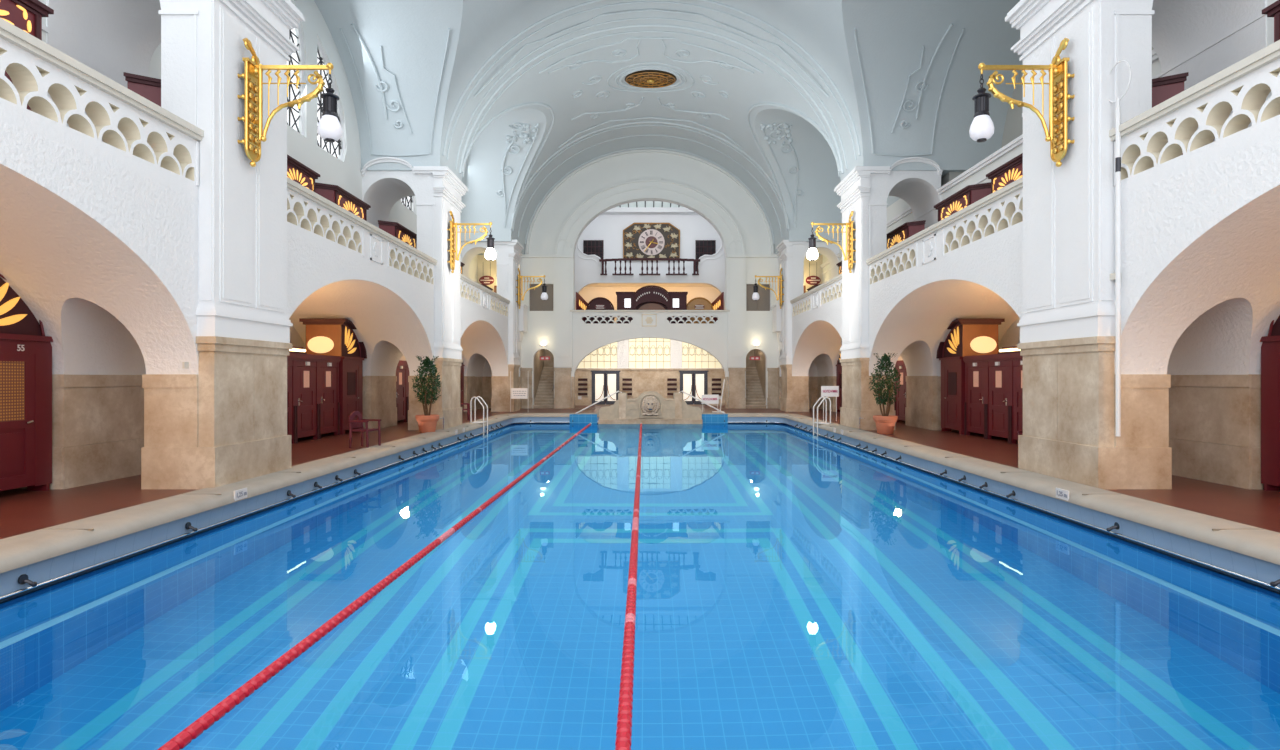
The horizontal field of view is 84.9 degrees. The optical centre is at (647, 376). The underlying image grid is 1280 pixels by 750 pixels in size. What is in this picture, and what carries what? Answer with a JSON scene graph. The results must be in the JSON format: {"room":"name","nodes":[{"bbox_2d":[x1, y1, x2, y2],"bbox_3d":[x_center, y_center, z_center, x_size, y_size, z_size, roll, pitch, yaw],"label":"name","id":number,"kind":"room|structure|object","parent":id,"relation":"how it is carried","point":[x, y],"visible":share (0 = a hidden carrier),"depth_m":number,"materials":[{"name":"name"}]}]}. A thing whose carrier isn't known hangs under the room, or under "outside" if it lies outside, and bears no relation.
{"room":"indoor swimming pool","nodes":[
{"label":"indoor swimming pool","id":0,"kind":"room"},
{"bbox_2d":[38,0,476,281],"bbox_3d":[-9.664,-7.080,19.450,0.381,9.100,40.900,0,0,0],"label":"wall","id":1,"kind":"structure","parent":0,"point":[346,173],"depth_m":20.63,"materials":[{"name":"paint"}]},
{"bbox_2d":[287,0,344,160],"bbox_3d":[-9.675,-8.486,18.340,0.200,3.688,7.800,0,0,0],"label":"window","id":2,"kind":"structure","parent":1,"relation":"in","point":[333,148],"depth_m":19.53,"materials":[{"name":"white glass"}]},
{"bbox_2d":[401,196,414,212],"bbox_3d":[-9.675,-8.486,30.730,0.200,3.688,7.800,0,0,0],"label":"window","id":3,"kind":"structure","parent":1,"relation":"in","point":[407,201],"depth_m":28.57,"materials":[{"name":"white glass"}]},
{"bbox_2d":[0,18,520,488],"bbox_3d":[-9.280,-1.050,19.400,4.552,5.681,40.802,0,0,0],"label":"wall","id":4,"kind":"structure","parent":0,"point":[99,239],"depth_m":10.51,"materials":[{"name":"paint"}]},
{"bbox_2d":[46,0,304,488],"bbox_3d":[-8.060,-2.755,12.200,2.910,9.071,2.600,0,0,0],"label":"pillar","id":5,"kind":"structure","parent":4,"relation":"attached to","point":[225,423],"depth_m":11.63,"materials":[{"name":"white paint"}]},
{"bbox_2d":[237,38,333,166],"bbox_3d":[-6.096,-4.627,11.900,1.517,2.114,0.530,0,0,0],"label":"bracket","id":6,"kind":"object","parent":4,"relation":"attached to","point":[253,70],"visible":1,"depth_m":11.87,"materials":[{"name":"metal"}]},
{"bbox_2d":[317,74,341,142],"bbox_3d":[-5.395,-4.575,11.900,0.390,1.151,0.390,0,0,0],"label":"pendant lantern","id":7,"kind":"object","parent":6,"relation":"hanging from","point":[329,128],"visible":1,"depth_m":11.80,"materials":[{"name":"white glass"}]},
{"bbox_2d":[361,157,467,429],"bbox_3d":[-8.060,-2.755,24.520,2.910,9.071,2.680,0,0,0],"label":"pillar","id":8,"kind":"structure","parent":4,"relation":"attached to","point":[437,190],"depth_m":23.58,"materials":[{"name":"white paint"}]},
{"bbox_2d":[447,211,491,272],"bbox_3d":[-6.096,-4.627,24.100,1.517,2.114,0.530,0,0,0],"label":"bracket","id":9,"kind":"object","parent":4,"relation":"attached to","point":[453,226],"visible":1,"depth_m":24.07,"materials":[{"name":"metal"}]},
{"bbox_2d":[485,227,495,260],"bbox_3d":[-5.395,-4.575,24.100,0.390,1.151,0.390,0,0,0],"label":"pendant lantern","id":10,"kind":"object","parent":9,"relation":"hanging from","point":[490,254],"visible":1,"depth_m":24.00,"materials":[{"name":"white glass"}]},
{"bbox_2d":[461,240,523,411],"bbox_3d":[-8.059,-2.755,36.540,2.911,9.071,1.880,0,0,0],"label":"pillar","id":11,"kind":"structure","parent":4,"relation":"attached to","point":[508,258],"depth_m":35.78,"materials":[{"name":"white paint"}]},
{"bbox_2d":[519,252,528,408],"bbox_3d":[-7.115,-2.625,38.400,0.980,8.811,2.203,0,0,0],"label":"pillar","id":12,"kind":"structure","parent":4,"relation":"attached to","point":[523,308],"depth_m":38.12,"materials":[{"name":"white paint"}]},
{"bbox_2d":[516,268,544,308],"bbox_3d":[-6.096,-4.627,36.700,1.517,2.114,0.530,0,0,0],"label":"bracket","id":13,"kind":"object","parent":4,"relation":"attached to","point":[520,278],"visible":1,"depth_m":36.67,"materials":[{"name":"metal"}]},
{"bbox_2d":[534,349,553,398],"bbox_3d":[-5.880,-0.725,42.150,1.652,5.011,4.702,0,0,0],"label":"wall","id":14,"kind":"structure","parent":0,"point":[539,364],"depth_m":42.05,"materials":[{"name":"stone"}]},
{"bbox_2d":[576,292,587,322],"bbox_3d":[-3.825,-3.895,41.300,0.085,2.050,1.715,0,0,19],"label":"screen","id":15,"kind":"object","parent":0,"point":[581,304],"visible":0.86,"depth_m":41.02,"materials":[{"name":"red paint"}]},
{"bbox_2d":[586,297,613,322],"bbox_3d":[-2.805,-3.807,41.965,1.687,1.873,0.870,0,0,0],"label":"booth","id":16,"kind":"object","parent":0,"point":[599,303],"visible":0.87,"depth_m":41.59,"materials":[{"name":"red paint"}]},
{"bbox_2d":[0,405,1279,538],"bbox_3d":[0.145,1.845,22.750,23.600,0.150,47.500,0,0,0],"label":"floor","id":17,"kind":"structure","parent":0,"point":[22,511],"depth_m":10.73,"materials":[{"name":"red tile"}]},
{"bbox_2d":[0,274,52,490],"bbox_3d":[-9.970,-0.010,10.260,1.472,3.561,1.721,0,0,0],"label":"cabin","id":18,"kind":"object","parent":17,"relation":"on","point":[25,349],"visible":0.95,"depth_m":10.51,"materials":[{"name":"red paint"}]},
{"bbox_2d":[287,353,296,443],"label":"door","id":19,"kind":"structure","parent":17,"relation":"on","point":[291,408],"depth_m":18.55,"materials":[{"name":"red paint"}]},
{"bbox_2d":[295,353,320,442],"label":"door","id":20,"kind":"structure","parent":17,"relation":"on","point":[306,365],"depth_m":19.38,"materials":[{"name":"red paint"}]},
{"bbox_2d":[318,355,340,438],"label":"door","id":21,"kind":"structure","parent":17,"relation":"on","point":[328,366],"depth_m":20.72,"materials":[{"name":"red paint"}]},
{"bbox_2d":[299,318,366,434],"bbox_3d":[-9.970,-0.010,22.260,1.472,3.561,1.721,0,0,0],"label":"cabin","id":22,"kind":"object","parent":17,"relation":"on","point":[324,336],"visible":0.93,"depth_m":21.57,"materials":[{"name":"red paint"}]},
{"bbox_2d":[348,411,380,447],"bbox_3d":[-7.110,1.315,17.601,0.562,0.911,0.603,0,0,12],"label":"armchair","id":23,"kind":"object","parent":17,"relation":"on","point":[353,423],"visible":0.94,"depth_m":17.57,"materials":[{"name":"red paint"}]},
{"bbox_2d":[396,360,407,421],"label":"door","id":24,"kind":"structure","parent":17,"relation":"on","point":[401,370],"depth_m":26.91,"materials":[{"name":"red paint"}]},
{"bbox_2d":[411,355,441,432],"bbox_3d":[-7.041,0.533,22.283,1.003,2.473,0.992,0,0,0],"label":"potted ficus","id":25,"kind":"object","parent":17,"relation":"on","point":[427,422],"visible":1,"depth_m":22.16,"materials":[{"name":"plant"}]},
{"bbox_2d":[415,414,438,432],"bbox_3d":[-7.005,1.490,22.300,0.740,0.560,0.740,0,0,0],"label":"pot","id":26,"kind":"object","parent":25,"relation":"attached to","point":[426,422],"depth_m":22.06,"materials":[{"name":"ceramic"}]},
{"bbox_2d":[460,363,464,411],"bbox_3d":[-9.970,-0.010,34.959,1.473,3.562,1.722,0,0,0],"label":"cabin","id":27,"kind":"object","parent":17,"relation":"on","point":[462,366],"visible":0.13,"depth_m":35.43,"materials":[{"name":"red paint"}]},
{"bbox_2d":[510,371,527,411],"bbox_3d":[-6.305,0.730,34.499,0.882,2.020,0.029,0,0,0],"label":"sign","id":28,"kind":"object","parent":17,"relation":"on","point":[515,393],"visible":1,"depth_m":34.49,"materials":[{"name":"white paint"}]},
{"bbox_2d":[533,367,553,407],"bbox_3d":[-5.855,0.580,41.569,1.223,2.401,4.142,0,0,0],"label":"stone staircase","id":29,"kind":"structure","parent":17,"relation":"on","point":[544,398],"depth_m":41.00,"materials":[{"name":"beige stone"}]},
{"bbox_2d":[0,413,1279,572],"bbox_3d":[0.065,1.818,17.800,14.000,0.163,32.200,0,0,0],"label":"pool coping","id":30,"kind":"object","parent":17,"relation":"on","point":[25,549],"visible":0.91,"depth_m":9.86,"materials":[{"name":"stone"}]},
{"bbox_2d":[234,488,246,500],"bbox_3d":[-6.243,1.800,10.750,0.027,0.151,0.323,0,0,0],"label":"plate","id":31,"kind":"object","parent":30,"relation":"attached to","point":[239,494],"visible":1,"depth_m":10.73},
{"bbox_2d":[469,396,487,434],"bbox_3d":[-6.444,2.038,26.810,0.581,2.604,0.740,0,0,0],"label":"pool ladder","id":32,"kind":"object","parent":30,"relation":"attached to","point":[474,421],"visible":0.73,"depth_m":26.49,"materials":[{"name":"silver metal"}]},
{"bbox_2d":[570,414,596,423],"bbox_3d":[-3.035,1.998,33.325,1.302,0.456,0.252,0,0,0],"label":"starting block","id":33,"kind":"object","parent":30,"relation":"attached to","point":[577,418],"depth_m":33.20,"materials":[{"name":"blue tile"}]},
{"bbox_2d":[598,391,702,423],"bbox_3d":[0.145,1.470,33.199,4.902,1.601,1.302,0,0,0],"label":"fountain","id":34,"kind":"object","parent":30,"relation":"on","point":[649,407],"visible":1,"depth_m":32.91,"materials":[{"name":"grey stone"}]},
{"bbox_2d":[702,414,727,423],"bbox_3d":[3.165,1.998,33.325,1.304,0.457,0.254,0,0,0],"label":"starting block","id":35,"kind":"object","parent":30,"relation":"attached to","point":[707,418],"depth_m":33.20,"materials":[{"name":"blue tile"}]},
{"bbox_2d":[813,396,831,436],"bbox_3d":[6.574,2.038,26.310,0.582,2.604,0.740,0,0,0],"label":"pool ladder","id":36,"kind":"object","parent":30,"relation":"attached to","point":[817,422],"visible":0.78,"depth_m":26.00,"materials":[{"name":"silver metal"}]},
{"bbox_2d":[821,386,838,420],"bbox_3d":[7.125,1.035,27.297,0.682,1.371,0.031,0,0,0],"label":"sign","id":37,"kind":"object","parent":30,"relation":"on","point":[826,391],"visible":1,"depth_m":27.29,"materials":[{"name":"white paint"}]},
{"bbox_2d":[1056,488,1068,500],"bbox_3d":[6.372,1.800,10.750,0.026,0.150,0.321,0,0,0],"label":"plate","id":38,"kind":"object","parent":30,"relation":"attached to","point":[1063,494],"visible":1,"depth_m":10.73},
{"bbox_2d":[701,395,718,412],"bbox_3d":[3.065,1.300,34.197,0.842,0.880,0.031,0,0,0],"label":"sign","id":39,"kind":"object","parent":17,"relation":"on","point":[709,399],"visible":1,"depth_m":34.19,"materials":[{"name":"white paint"}]},
{"bbox_2d":[746,367,766,407],"bbox_3d":[6.145,0.580,41.570,1.224,2.401,4.140,0,0,0],"label":"stone staircase","id":40,"kind":"structure","parent":17,"relation":"on","point":[754,396],"depth_m":41.00,"materials":[{"name":"beige stone"}]},
{"bbox_2d":[836,352,841,411],"bbox_3d":[10.260,-0.010,34.960,1.472,3.561,1.721,0,0,0],"label":"cabin","id":41,"kind":"object","parent":17,"relation":"on","point":[839,367],"visible":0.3,"depth_m":35.23,"materials":[{"name":"red paint"}]},
{"bbox_2d":[868,353,900,433],"bbox_3d":[7.461,0.505,21.885,0.966,2.530,1.012,0,0,-34],"label":"potted ficus","id":42,"kind":"object","parent":17,"relation":"on","point":[885,424],"visible":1,"depth_m":21.77,"materials":[{"name":"plant"}]},
{"bbox_2d":[873,415,897,433],"bbox_3d":[7.445,1.490,21.900,0.740,0.560,0.740,0,0,0],"label":"pot","id":43,"kind":"object","parent":42,"relation":"attached to","point":[885,424],"depth_m":21.66,"materials":[{"name":"ceramic"}]},
{"bbox_2d":[894,360,906,421],"bbox_3d":[10.275,0.570,26.755,1.262,2.401,1.332,0,0,0],"label":"cabin","id":44,"kind":"object","parent":17,"relation":"on","point":[900,403],"visible":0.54,"depth_m":26.78,"materials":[{"name":"red paint"}]},
{"bbox_2d":[936,318,1004,434],"bbox_3d":[10.260,-0.010,22.260,1.472,3.561,1.721,0,0,0],"label":"cabin","id":45,"kind":"object","parent":17,"relation":"on","point":[966,336],"visible":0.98,"depth_m":21.65,"materials":[{"name":"red paint"}]},
{"bbox_2d":[963,355,985,438],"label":"door","id":46,"kind":"structure","parent":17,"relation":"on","point":[975,366],"depth_m":20.74,"materials":[{"name":"red paint"}]},
{"bbox_2d":[984,353,1009,442],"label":"door","id":47,"kind":"structure","parent":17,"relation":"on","point":[997,365],"depth_m":19.39,"materials":[{"name":"red paint"}]},
{"bbox_2d":[1008,353,1022,443],"bbox_3d":[10.275,0.570,18.045,1.262,2.401,1.332,0,0,0],"label":"cabin","id":48,"kind":"object","parent":17,"relation":"on","point":[1016,361],"visible":0.3,"depth_m":18.42,"materials":[{"name":"red paint"}]},
{"bbox_2d":[1260,315,1279,490],"bbox_3d":[10.260,-0.010,10.259,1.472,3.561,1.721,0,0,0],"label":"cabin","id":49,"kind":"object","parent":17,"relation":"on","point":[1270,348],"visible":0.74,"depth_m":10.83,"materials":[{"name":"red paint"}]},
{"bbox_3d":[10.275,0.570,16.715,1.262,2.401,1.332,0,0,0],"label":"cabin","id":50,"kind":"object","parent":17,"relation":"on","visible":0},
{"bbox_2d":[998,346,1019,353],"bbox_3d":[9.843,-0.730,17.900,0.146,0.201,3.203,0,0,0],"label":"lamp","id":51,"kind":"object","parent":50,"relation":"on","point":[1012,349],"visible":0.28,"depth_m":19.00,"materials":[{"name":"white glass"}]},
{"bbox_2d":[0,417,1279,601],"bbox_3d":[0.065,3.440,17.800,12.820,3.140,31.020,0,0,0],"label":"gutter","id":52,"kind":"object","parent":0,"point":[1249,566],"visible":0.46,"depth_m":9.86,"materials":[{"name":"blue tile"}]},
{"bbox_2d":[0,420,1279,601],"bbox_3d":[0.065,2.089,17.843,12.826,0.194,31.051,0,0,0],"label":"grab rail","id":53,"kind":"object","parent":52,"relation":"attached to","point":[23,579],"visible":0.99,"depth_m":9.79,"materials":[{"name":"metal"}]},
{"bbox_2d":[0,423,1279,749],"bbox_3d":[0.065,2.210,17.800,13.020,0.001,31.220,0,0,0],"label":"pool water","id":54,"kind":"object","parent":52,"relation":"in","point":[798,589],"visible":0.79,"depth_m":6.33,"materials":[{"name":"blue liquid"}]},
{"bbox_2d":[157,423,590,749],"bbox_3d":[-2.735,2.186,17.650,0.096,0.103,30.300,0,0,0],"label":"lane rope","id":55,"kind":"object","parent":54,"relation":"on","point":[208,719],"visible":0.94,"depth_m":5.73,"materials":[{"name":"red plastic"}]},
{"bbox_2d":[615,423,641,749],"bbox_3d":[-0.210,2.186,17.650,0.096,0.103,30.300,0,0,0],"label":"lane rope","id":56,"kind":"object","parent":54,"relation":"on","point":[625,706],"visible":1,"depth_m":5.68,"materials":[{"name":"red plastic"}]},
{"bbox_2d":[575,287,720,321],"bbox_3d":[0.145,-4.380,45.300,10.603,3.102,0.203,0,0,0],"label":"wall","id":57,"kind":"structure","parent":0,"point":[587,293],"depth_m":45.20,"materials":[{"name":"white paint"}]},
{"bbox_2d":[477,149,821,407],"bbox_3d":[0.145,-5.975,39.560,19.323,15.511,0.723,0,0,0],"label":"wall","id":58,"kind":"structure","parent":0,"point":[696,184],"depth_m":39.50,"materials":[{"name":"paint"}]},
{"bbox_2d":[530,284,552,310],"bbox_3d":[-5.985,-4.495,39.720,1.363,1.532,0.083,0,0,0],"label":"window","id":59,"kind":"structure","parent":58,"relation":"in","point":[536,303],"depth_m":39.72,"materials":[{"name":"white glass"}]},
{"bbox_2d":[746,284,769,310],"bbox_3d":[6.275,-4.495,39.720,1.362,1.531,0.082,0,0,0],"label":"window","id":60,"kind":"structure","parent":58,"relation":"in","point":[763,303],"depth_m":39.72,"materials":[{"name":"white glass"}]},
{"bbox_2d":[578,207,720,274],"bbox_3d":[0.144,-7.630,43.050,11.202,9.601,6.503,0,0,0],"label":"wall","id":61,"kind":"structure","parent":0,"point":[609,226],"depth_m":46.00,"materials":[{"name":"white paint"}]},
{"bbox_2d":[583,240,603,258],"bbox_3d":[-3.535,-7.955,45.950,1.323,2.052,0.063,0,0,0],"label":"window","id":62,"kind":"structure","parent":61,"relation":"in","point":[590,247],"depth_m":45.95,"materials":[{"name":"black glass"}]},
{"bbox_2d":[617,201,682,206],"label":"window","id":63,"kind":"structure","parent":61,"relation":"in","point":[639,203],"depth_m":45.34,"materials":[{"name":"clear glass"}]},
{"bbox_2d":[623,223,679,260],"bbox_3d":[0.275,-8.862,45.862,3.742,2.480,0.235,0,0,0],"label":"wall clock","id":64,"kind":"object","parent":61,"relation":"attached to","point":[640,240],"visible":0.99,"depth_m":45.84,"materials":[{"name":"brown wood"}]},
{"bbox_2d":[695,240,715,271],"bbox_3d":[3.825,-7.955,45.950,1.322,2.052,0.062,0,0,0],"label":"window","id":65,"kind":"structure","parent":61,"relation":"in","point":[702,247],"depth_m":45.95,"materials":[{"name":"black glass"}]},
{"bbox_2d":[575,339,724,404],"bbox_3d":[0.145,-0.575,43.715,10.602,4.710,0.413,0,0,0],"label":"wall","id":66,"kind":"structure","parent":0,"point":[633,382],"depth_m":43.60,"materials":[{"name":"stone"}]},
{"bbox_2d":[578,342,616,367],"bbox_3d":[-3.115,-1.565,43.719,2.508,2.031,0.065,0,0,0],"label":"window","id":67,"kind":"structure","parent":66,"relation":"in","point":[605,356],"depth_m":43.72,"materials":[{"name":"beige glass"}]},
{"bbox_2d":[591,371,619,403],"bbox_3d":[-2.595,0.685,43.600,1.842,2.171,0.203,0,0,0],"label":"door","id":68,"kind":"structure","parent":66,"relation":"in","point":[598,377],"depth_m":43.59,"materials":[{"name":"glass"}]},
{"bbox_2d":[629,338,669,367],"bbox_3d":[0.145,-1.565,43.718,2.628,2.031,0.065,0,0,0],"label":"window","id":69,"kind":"structure","parent":66,"relation":"in","point":[643,352],"depth_m":43.72,"materials":[{"name":"beige glass"}]},
{"bbox_2d":[679,371,708,404],"bbox_3d":[2.885,0.685,43.600,1.844,2.172,0.203,0,0,0],"label":"door","id":70,"kind":"structure","parent":66,"relation":"in","point":[686,377],"depth_m":43.59,"materials":[{"name":"glass"}]},
{"bbox_2d":[682,342,721,367],"bbox_3d":[3.405,-1.565,43.719,2.508,2.032,0.066,0,0,0],"label":"window","id":71,"kind":"structure","parent":66,"relation":"in","point":[693,356],"depth_m":43.72,"materials":[{"name":"beige glass"}]},
{"bbox_2d":[575,240,724,309],"bbox_3d":[0.145,-5.692,44.210,10.601,5.684,3.580,0,0,0],"label":"wall","id":72,"kind":"structure","parent":0,"point":[588,268],"depth_m":42.50,"materials":[{"name":"white paint"}]},
{"bbox_2d":[599,258,699,274],"bbox_3d":[0.145,-6.689,42.400,6.102,1.020,0.203,0,0,0],"label":"balcony balustrade","id":73,"kind":"object","parent":72,"relation":"attached to","point":[618,259],"visible":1,"depth_m":42.33,"materials":[{"name":"red paint"}]},
{"bbox_2d":[314,0,1022,254],"bbox_3d":[0.145,-10.860,19.250,26.002,7.941,40.502,0,0,0],"label":"ceiling","id":74,"kind":"structure","parent":0,"point":[787,98],"depth_m":24.29,"materials":[{"name":"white paint"}]},
{"bbox_2d":[625,70,676,87],"bbox_3d":[0.145,-12.741,30.100,2.240,0.198,1.640,0,0,0],"label":"rosette","id":75,"kind":"object","parent":74,"relation":"attached to","point":[644,78],"visible":1,"depth_m":30.00,"materials":[{"name":"brown metal"}]},
{"bbox_2d":[746,349,765,401],"bbox_3d":[6.170,-0.725,42.150,1.653,5.012,4.703,0,0,0],"label":"wall","id":76,"kind":"structure","parent":0,"point":[760,365],"depth_m":41.83,"materials":[{"name":"stone"}]},
{"bbox_2d":[805,262,820,284],"bbox_3d":[9.145,-5.700,38.594,0.840,1.260,0.052,0,0,0],"label":"oval sign","id":77,"kind":"object","parent":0,"point":[811,280],"visible":0.99,"depth_m":38.58,"materials":[{"name":"red paint"}]},
{"bbox_2d":[822,198,909,263],"bbox_3d":[9.925,-6.525,32.440,0.242,0.791,14.122,0,0,0],"label":"wall","id":78,"kind":"structure","parent":0,"point":[900,205],"depth_m":27.76,"materials":[{"name":"paint"}]},
{"bbox_2d":[941,172,962,186],"bbox_3d":[10.945,-6.500,24.550,1.601,0.840,2.101,0,0,0],"label":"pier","id":79,"kind":"object","parent":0,"point":[949,176],"visible":0.07,"depth_m":23.58,"materials":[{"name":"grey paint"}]},
{"bbox_2d":[778,40,1279,488],"bbox_3d":[9.570,-1.050,19.400,4.552,5.681,40.802,0,0,0],"label":"wall","id":80,"kind":"structure","parent":0,"point":[1200,227],"depth_m":10.76,"materials":[{"name":"paint"}]},
{"bbox_2d":[755,268,783,308],"bbox_3d":[6.386,-4.627,36.700,1.517,2.114,0.530,0,0,0],"label":"bracket","id":81,"kind":"object","parent":80,"relation":"attached to","point":[780,276],"visible":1,"depth_m":36.67,"materials":[{"name":"metal"}]},
{"bbox_2d":[771,252,780,408],"bbox_3d":[7.405,-2.625,38.400,0.981,8.811,2.203,0,0,0],"label":"pillar","id":82,"kind":"structure","parent":80,"relation":"attached to","point":[776,311],"depth_m":38.38,"materials":[{"name":"white paint"}]},
{"bbox_2d":[776,240,839,411],"bbox_3d":[8.350,-2.755,36.540,2.910,9.071,1.880,0,0,0],"label":"pillar","id":83,"kind":"structure","parent":80,"relation":"attached to","point":[794,389],"depth_m":35.78,"materials":[{"name":"white paint"}]},
{"bbox_2d":[811,211,855,272],"bbox_3d":[6.386,-4.627,24.100,1.517,2.114,0.530,0,0,0],"label":"bracket","id":84,"kind":"object","parent":80,"relation":"attached to","point":[849,226],"visible":1,"depth_m":24.07,"materials":[{"name":"metal"}]},
{"bbox_2d":[807,227,817,260],"bbox_3d":[5.685,-4.575,24.100,0.390,1.151,0.390,0,0,0],"label":"pendant lantern","id":85,"kind":"object","parent":84,"relation":"hanging from","point":[812,254],"visible":1,"depth_m":24.00,"materials":[{"name":"white glass"}]},
{"bbox_2d":[834,157,942,429],"bbox_3d":[8.349,-2.755,24.520,2.912,9.071,2.680,0,0,0],"label":"pillar","id":86,"kind":"structure","parent":80,"relation":"attached to","point":[865,191],"depth_m":23.58,"materials":[{"name":"white paint"}]},
{"bbox_2d":[978,38,1074,166],"bbox_3d":[6.386,-4.627,11.900,1.517,2.114,0.530,0,0,0],"label":"bracket","id":87,"kind":"object","parent":80,"relation":"attached to","point":[1059,118],"visible":1,"depth_m":11.87,"materials":[{"name":"metal"}]},
{"bbox_2d":[969,74,993,142],"bbox_3d":[5.685,-4.575,11.900,0.390,1.151,0.390,0,0,0],"label":"pendant lantern","id":88,"kind":"object","parent":87,"relation":"hanging from","point":[982,126],"visible":1,"depth_m":11.80,"materials":[{"name":"white glass"}]},
{"bbox_2d":[1109,60,1130,435],"bbox_3d":[7.347,-1.985,10.860,0.160,5.810,0.580,0,0,0],"label":"pole","id":89,"kind":"object","parent":80,"relation":"hanging from","point":[1116,276],"visible":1,"depth_m":10.84,"materials":[{"name":"white metal"}]},
{"bbox_2d":[1005,0,1266,488],"bbox_3d":[8.350,-2.755,12.200,2.911,9.071,2.600,0,0,0],"label":"pillar","id":90,"kind":"structure","parent":80,"relation":"attached to","point":[1066,345],"depth_m":11.63,"materials":[{"name":"white paint"}]},
{"bbox_2d":[820,0,1277,283],"bbox_3d":[9.955,-4.400,19.450,0.540,3.740,40.900,0,0,0],"label":"wall","id":91,"kind":"structure","parent":0,"point":[976,174],"depth_m":19.95,"materials":[{"name":"paint"}]},
{"bbox_2d":[1001,47,1153,147],"bbox_3d":[11.044,-8.880,19.250,1.801,5.900,40.502,0,0,0],"label":"wall","id":92,"kind":"structure","parent":0,"point":[1013,128],"depth_m":22.33,"materials":[{"name":"grey paint"}]},
{"bbox_3d":[0.145,-2.765,43.050,10.602,0.171,6.502,0,0,0],"label":"ceiling","id":93,"kind":"structure","parent":0,"visible":0},
{"bbox_2d":[616,285,687,322],"bbox_3d":[0.265,-4.124,41.613,4.241,2.510,1.076,0,0,0],"label":"kiosk","id":94,"kind":"object","parent":93,"relation":"on","point":[651,297],"visible":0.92,"depth_m":41.20,"materials":[{"name":"red paint"}]},
{"bbox_2d":[687,297,713,322],"bbox_3d":[3.095,-3.807,41.965,1.687,1.873,0.870,0,0,0],"label":"booth","id":95,"kind":"object","parent":93,"relation":"on","point":[698,303],"visible":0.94,"depth_m":41.59,"materials":[{"name":"brown wood"}]},
{"bbox_2d":[711,292,723,321],"bbox_3d":[4.115,-3.895,41.300,0.085,2.050,1.715,0,0,-19],"label":"screen","id":96,"kind":"object","parent":93,"relation":"on","point":[718,303],"visible":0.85,"depth_m":41.01,"materials":[{"name":"red paint"}]},
{"bbox_3d":[-8.460,-2.835,19.250,2.113,0.032,40.503,0,0,0],"label":"floor","id":97,"kind":"structure","parent":0,"visible":0},
{"bbox_2d":[0,0,53,110],"bbox_3d":[-8.470,-3.965,7.600,0.510,2.230,4.180,0,0,0],"label":"cabin","id":98,"kind":"object","parent":97,"relation":"on","point":[26,15],"visible":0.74,"depth_m":9.35,"materials":[{"name":"red paint"}]},
{"bbox_2d":[124,72,160,106],"bbox_3d":[-8.470,-3.965,12.525,0.510,2.230,1.730,0,0,0],"label":"cabin","id":99,"kind":"object","parent":97,"relation":"on","point":[149,88],"visible":0.02,"depth_m":11.87,"materials":[{"name":"red paint"}]},
{"bbox_2d":[287,155,319,191],"bbox_3d":[-8.470,-3.965,15.700,0.510,2.230,3.780,0,0,0],"label":"cabin","id":100,"kind":"object","parent":97,"relation":"on","point":[297,171],"visible":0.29,"depth_m":16.76,"materials":[{"name":"red paint"}]},
{"bbox_2d":[315,182,370,220],"bbox_3d":[-8.470,-3.965,19.505,0.510,2.230,2.570,0,0,0],"label":"cabin","id":101,"kind":"object","parent":97,"relation":"on","point":[335,194],"visible":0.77,"depth_m":19.07,"materials":[{"name":"red paint"}]},
{"bbox_2d":[378,220,416,248],"bbox_3d":[-8.470,-3.965,24.075,0.510,2.230,2.830,0,0,0],"label":"cabin","id":102,"kind":"object","parent":97,"relation":"on","point":[397,230],"visible":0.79,"depth_m":23.42,"materials":[{"name":"red paint"}]},
{"bbox_3d":[8.750,-2.835,19.250,2.114,0.032,40.504,0,0,0],"label":"floor","id":103,"kind":"structure","parent":0,"visible":0},
{"bbox_2d":[887,220,925,248],"bbox_3d":[8.760,-3.965,24.075,0.510,2.230,2.830,0,0,0],"label":"cabin","id":104,"kind":"object","parent":103,"relation":"on","point":[908,229],"visible":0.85,"depth_m":23.36,"materials":[{"name":"red paint"}]},
{"bbox_2d":[934,182,990,221],"bbox_3d":[8.760,-3.965,19.505,0.510,2.230,2.570,0,0,0],"label":"cabin","id":105,"kind":"object","parent":103,"relation":"on","point":[970,194],"visible":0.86,"depth_m":19.05,"materials":[{"name":"red paint"}]},
{"bbox_2d":[986,153,1022,192],"bbox_3d":[8.760,-3.965,15.700,0.510,2.230,3.780,0,0,0],"label":"cabin","id":106,"kind":"object","parent":103,"relation":"on","point":[1011,171],"visible":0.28,"depth_m":16.70,"materials":[{"name":"red paint"}]},
{"bbox_2d":[1152,72,1188,154],"bbox_3d":[8.760,-3.965,12.525,0.510,2.230,1.730,0,0,0],"label":"cabin","id":107,"kind":"object","parent":103,"relation":"on","point":[1163,88],"visible":0.02,"depth_m":11.86,"materials":[{"name":"red paint"}]},
{"bbox_2d":[1262,0,1279,41],"bbox_3d":[8.760,-3.965,7.600,0.510,2.230,4.180,0,0,0],"label":"cabin","id":108,"kind":"object","parent":103,"relation":"on","point":[1273,10],"visible":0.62,"depth_m":9.53,"materials":[{"name":"red paint"}]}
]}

